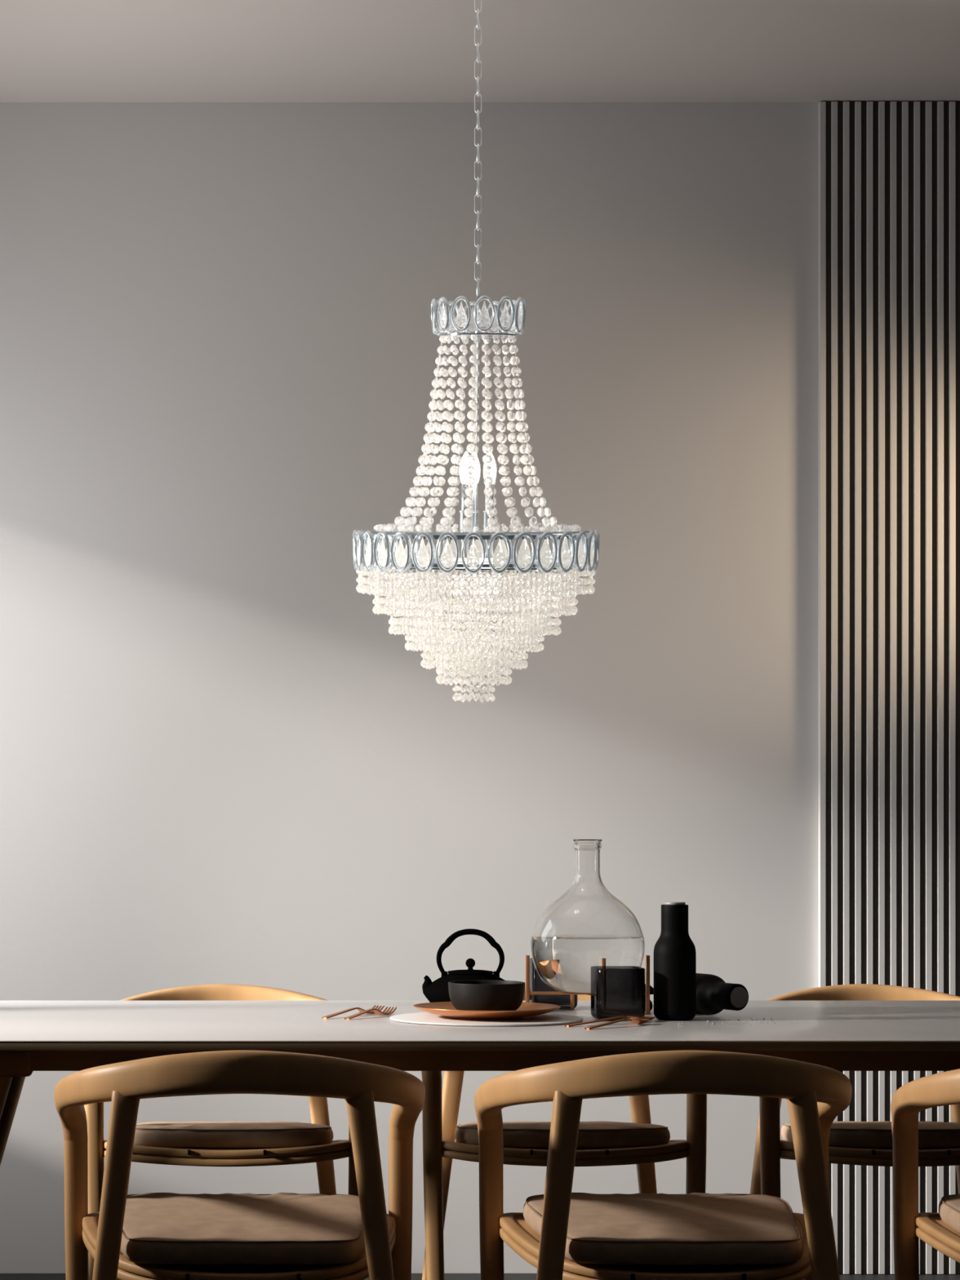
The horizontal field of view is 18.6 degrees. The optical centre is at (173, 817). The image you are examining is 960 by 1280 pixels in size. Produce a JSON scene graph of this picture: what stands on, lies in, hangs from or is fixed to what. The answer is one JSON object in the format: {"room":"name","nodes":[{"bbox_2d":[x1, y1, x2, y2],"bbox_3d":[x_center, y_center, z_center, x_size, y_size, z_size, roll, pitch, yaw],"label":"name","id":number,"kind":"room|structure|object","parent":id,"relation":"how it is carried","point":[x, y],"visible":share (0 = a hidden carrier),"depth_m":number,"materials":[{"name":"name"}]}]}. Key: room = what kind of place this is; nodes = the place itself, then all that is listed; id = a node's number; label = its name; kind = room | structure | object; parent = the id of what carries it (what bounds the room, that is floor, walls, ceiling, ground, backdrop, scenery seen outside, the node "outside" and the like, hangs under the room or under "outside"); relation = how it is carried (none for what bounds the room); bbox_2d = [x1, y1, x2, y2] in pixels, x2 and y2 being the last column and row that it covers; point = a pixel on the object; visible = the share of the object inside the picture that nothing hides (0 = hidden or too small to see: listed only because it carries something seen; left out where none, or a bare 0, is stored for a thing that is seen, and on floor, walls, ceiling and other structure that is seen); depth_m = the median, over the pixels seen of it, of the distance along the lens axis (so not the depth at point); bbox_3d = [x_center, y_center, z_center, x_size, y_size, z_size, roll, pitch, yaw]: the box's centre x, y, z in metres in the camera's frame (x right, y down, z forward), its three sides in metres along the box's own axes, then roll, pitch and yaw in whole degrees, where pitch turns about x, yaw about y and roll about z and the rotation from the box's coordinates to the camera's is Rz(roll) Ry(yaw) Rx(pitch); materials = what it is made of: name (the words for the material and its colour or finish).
{"room":"dining room","nodes":[
{"label":"dining room","id":0,"kind":"room"},
{"bbox_2d":[0,102,819,1273],"bbox_3d":[0.990,-0.340,7.115,4.620,2.999,0.150,0,0,0],"label":"wall","id":1,"kind":"structure","parent":0,"point":[220,764],"depth_m":7.04,"materials":[{"name":"grey paint"}]},
{"bbox_2d":[817,101,959,1274],"bbox_3d":[2.334,-0.314,7.029,1.532,2.847,0.021,0,0,0],"label":"wall panel","id":2,"kind":"object","parent":1,"relation":"attached to","point":[889,172],"visible":0.85,"depth_m":7.03,"materials":[{"name":"grey"}]},
{"bbox_2d":[0,0,959,102],"bbox_3d":[0.000,-1.779,3.295,6.600,0.080,7.790,0,0,0],"label":"ceiling","id":3,"kind":"structure","parent":0,"point":[51,51],"depth_m":6.58,"materials":[{"name":"grey paint"}]},
{"bbox_2d":[352,0,599,702],"bbox_3d":[0.556,-0.973,5.319,0.451,1.527,0.452,0,0,25],"label":"crystal chandelier","id":4,"kind":"object","parent":3,"relation":"hanging from","point":[529,624],"visible":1,"depth_m":5.23,"materials":[{"name":"white"}]},
{"bbox_2d":[459,451,472,529],"bbox_3d":[0.534,-0.596,5.293,0.024,0.144,0.035,0,0,0],"label":"candle holder","id":5,"kind":"object","parent":4,"relation":"on","point":[464,464],"depth_m":5.28,"materials":[{"name":"glass"}]},
{"bbox_2d":[470,452,479,529],"bbox_3d":[0.553,-0.601,5.335,0.024,0.144,0.035,0,0,0],"label":"candle holder","id":6,"kind":"object","parent":4,"relation":"on","point":[474,518],"depth_m":5.32,"materials":[{"name":"silver metal"}]},
{"bbox_2d":[355,567,595,680],"bbox_3d":[0.555,-0.353,5.337,0.438,0.217,0.435,0,6,0],"label":"beads","id":7,"kind":"object","parent":4,"relation":"hanging from","point":[529,624],"depth_m":5.23,"materials":[{"name":"clear glass"}]},
{"bbox_2d":[483,451,496,527],"bbox_3d":[0.578,-0.597,5.296,0.024,0.144,0.035,0,0,0],"label":"candle holder","id":8,"kind":"object","parent":4,"relation":"on","point":[493,474],"depth_m":5.29,"materials":[{"name":"glass"}]},
{"bbox_2d":[0,1273,959,1279],"bbox_3d":[0.000,1.140,3.295,6.600,0.060,7.790,0,0,0],"label":"floor","id":9,"kind":"structure","parent":0,"point":[2,1276],"depth_m":6.98,"materials":[{"name":"grey"}]},
{"bbox_2d":[84,983,358,1279],"bbox_3d":[0.106,0.733,5.955,0.598,0.758,0.441,0,0,0],"label":"armchair","id":10,"kind":"object","parent":9,"relation":"on","point":[196,1143],"visible":0.5,"depth_m":5.78,"materials":[{"name":"brown wood"}]},
{"bbox_2d":[133,1120,333,1147],"bbox_3d":[0.106,0.651,5.944,0.434,0.070,0.363,0,0,0],"label":"cushion","id":11,"kind":"object","parent":10,"relation":"on","point":[196,1134],"depth_m":5.77,"materials":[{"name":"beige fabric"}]},
{"bbox_2d":[53,1050,425,1279],"bbox_3d":[0.106,0.733,4.589,0.598,0.758,0.441,0,0,0],"label":"armchair","id":12,"kind":"object","parent":9,"relation":"on","point":[149,1236],"visible":1,"depth_m":4.43,"materials":[{"name":"brown wood"}]},
{"bbox_2d":[120,1192,364,1264],"bbox_3d":[0.106,0.651,4.601,0.434,0.070,0.363,0,0,0],"label":"cushion","id":13,"kind":"object","parent":12,"relation":"on","point":[156,1228],"depth_m":4.48,"materials":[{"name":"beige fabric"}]},
{"bbox_2d":[0,1000,959,1164],"bbox_3d":[0.785,0.740,5.272,2.516,0.746,1.036,0,0,0],"label":"dining table","id":14,"kind":"object","parent":9,"relation":"on","point":[35,1035],"visible":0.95,"depth_m":4.90,"materials":[{"name":"white laminate"}]},
{"bbox_2d":[321,1004,384,1018],"bbox_3d":[0.330,0.359,5.342,0.023,0.014,0.199,0,0,34],"label":"fork","id":15,"kind":"object","parent":14,"relation":"on","point":[359,1009],"visible":0.7,"depth_m":5.33,"materials":[{"name":"brown metal"}]},
{"bbox_2d":[344,1006,396,1019],"bbox_3d":[0.360,0.359,5.311,0.023,0.014,0.174,0,0,32],"label":"fork","id":16,"kind":"object","parent":14,"relation":"on","point":[376,1011],"visible":1,"depth_m":5.33,"materials":[{"name":"brown metal"}]},
{"bbox_2d":[422,928,504,1002],"bbox_3d":[0.564,0.289,5.500,0.182,0.154,0.181,0,0,0],"label":"kettle","id":17,"kind":"object","parent":14,"relation":"on","point":[436,991],"visible":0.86,"depth_m":5.49,"materials":[{"name":"black metal"}]},
{"bbox_2d":[389,1012,582,1026],"bbox_3d":[0.565,0.365,5.234,0.348,0.004,0.348,0,0,0],"label":"placemat","id":18,"kind":"object","parent":14,"relation":"on","point":[422,1018],"visible":0.78,"depth_m":5.15,"materials":[{"name":"white stone"}]},
{"bbox_2d":[413,1001,560,1019],"bbox_3d":[0.566,0.352,5.234,0.265,0.021,0.265,0,0,0],"label":"plate","id":19,"kind":"object","parent":18,"relation":"on","point":[441,1008],"visible":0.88,"depth_m":5.16,"materials":[{"name":"brown ceramic"}]},
{"bbox_2d":[448,980,524,1010],"bbox_3d":[0.566,0.328,5.234,0.138,0.058,0.138,0,0,0],"label":"stoneware bowl","id":20,"kind":"object","parent":19,"relation":"on","point":[464,995],"visible":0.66,"depth_m":5.18,"materials":[{"name":"black ceramic"}]},
{"bbox_2d":[529,957,577,1008],"bbox_3d":[0.730,0.320,5.560,0.086,0.094,0.086,0,0,2],"label":"glass tumbler","id":21,"kind":"object","parent":14,"relation":"on","point":[536,984],"visible":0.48,"depth_m":5.52,"materials":[{"name":"glass"}]},
{"bbox_2d":[525,955,649,1013],"bbox_3d":[0.773,0.312,5.405,0.179,0.108,0.155,0,0,42],"label":"stand","id":22,"kind":"object","parent":14,"relation":"on","point":[528,993],"visible":0.56,"depth_m":5.40,"materials":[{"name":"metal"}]},
{"bbox_2d":[530,839,644,992],"bbox_3d":[0.773,0.184,5.405,0.211,0.284,0.211,0,0,-32],"label":"glass carafe","id":23,"kind":"object","parent":22,"relation":"on","point":[587,924],"visible":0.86,"depth_m":5.33,"materials":[{"name":"glass"}]},
{"bbox_2d":[564,1016,655,1026],"bbox_3d":[0.776,0.360,5.129,0.230,0.012,0.030,0,0,-39],"label":"teaspoon","id":24,"kind":"object","parent":14,"relation":"on","point":[650,1018],"visible":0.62,"depth_m":5.12,"materials":[{"name":"brown metal"}]},
{"bbox_2d":[584,1018,649,1029],"bbox_3d":[0.778,0.360,5.065,0.030,0.012,0.191,0,0,42],"label":"teaspoon","id":25,"kind":"object","parent":14,"relation":"on","point":[638,1021],"visible":1,"depth_m":5.07,"materials":[{"name":"brown metal"}]},
{"bbox_2d":[591,965,644,1020],"bbox_3d":[0.805,0.320,5.243,0.088,0.094,0.088,0,0,-2],"label":"glass tumbler","id":26,"kind":"object","parent":14,"relation":"on","point":[615,990],"visible":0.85,"depth_m":5.20,"materials":[{"name":"black glass"}]},
{"bbox_2d":[644,983,653,1011],"bbox_3d":[0.889,0.341,5.475,0.049,0.052,0.049,0,0,0],"label":"iron stand","id":27,"kind":"object","parent":14,"relation":"on","point":[651,989],"visible":0.13,"depth_m":5.46,"materials":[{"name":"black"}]},
{"bbox_2d":[653,902,696,1020],"bbox_3d":[0.908,0.260,5.240,0.076,0.213,0.076,0,0,0],"label":"bottle","id":28,"kind":"object","parent":14,"relation":"on","point":[674,962],"visible":1,"depth_m":5.21,"materials":[{"name":"black rubber"}]},
{"bbox_2d":[696,973,748,1015],"bbox_3d":[0.983,0.329,5.365,0.076,0.076,0.213,0,0,-27],"label":"grinder","id":29,"kind":"object","parent":14,"relation":"on","point":[714,995],"visible":0.59,"depth_m":5.30,"materials":[{"name":"black rubber"}]},
{"bbox_2d":[678,1017,792,1025],"bbox_3d":[0.992,0.365,5.169,0.230,0.003,0.140,0,0,-22],"label":"grains","id":30,"kind":"object","parent":14,"relation":"on","point":[713,1023],"visible":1,"depth_m":5.16,"materials":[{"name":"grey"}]},
{"bbox_2d":[421,984,706,1279],"bbox_3d":[0.785,0.733,5.955,0.598,0.758,0.441,0,0,0],"label":"armchair","id":31,"kind":"object","parent":9,"relation":"on","point":[642,1143],"visible":0.52,"depth_m":5.79,"materials":[{"name":"brown wood"}]},
{"bbox_2d":[454,1120,670,1147],"bbox_3d":[0.785,0.651,5.944,0.434,0.070,0.363,0,0,0],"label":"cushion","id":32,"kind":"object","parent":31,"relation":"on","point":[519,1134],"depth_m":5.77,"materials":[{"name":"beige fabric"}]},
{"bbox_2d":[474,1050,852,1279],"bbox_3d":[0.785,0.733,4.589,0.598,0.758,0.441,0,0,0],"label":"armchair","id":33,"kind":"object","parent":9,"relation":"on","point":[564,1234],"visible":1,"depth_m":4.43,"materials":[{"name":"brown wood"}]},
{"bbox_2d":[523,1192,803,1264],"bbox_3d":[0.785,0.651,4.601,0.434,0.070,0.363,0,0,0],"label":"cushion","id":34,"kind":"object","parent":33,"relation":"on","point":[693,1228],"depth_m":4.47,"materials":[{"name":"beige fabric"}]},
{"bbox_2d":[750,983,959,1198],"bbox_3d":[1.463,0.733,5.955,0.598,0.758,0.441,0,0,0],"label":"armchair","id":35,"kind":"object","parent":9,"relation":"on","point":[850,1142],"visible":0.41,"depth_m":5.79,"materials":[{"name":"brown wood"}]},
{"bbox_2d":[781,1120,959,1147],"bbox_3d":[1.463,0.651,5.944,0.434,0.070,0.363,0,0,0],"label":"cushion","id":36,"kind":"object","parent":35,"relation":"on","point":[842,1134],"depth_m":5.77,"materials":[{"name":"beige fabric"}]},
{"bbox_2d":[890,1068,959,1279],"bbox_3d":[1.463,0.733,4.589,0.598,0.758,0.441,0,0,0],"label":"armchair","id":37,"kind":"object","parent":9,"relation":"on","point":[940,1230],"visible":1,"depth_m":4.71,"materials":[{"name":"brown wood"}]},
{"bbox_2d":[937,1195,959,1232],"bbox_3d":[1.463,0.651,4.601,0.434,0.070,0.363,0,0,0],"label":"cushion","id":38,"kind":"object","parent":37,"relation":"on","point":[948,1215],"depth_m":4.67,"materials":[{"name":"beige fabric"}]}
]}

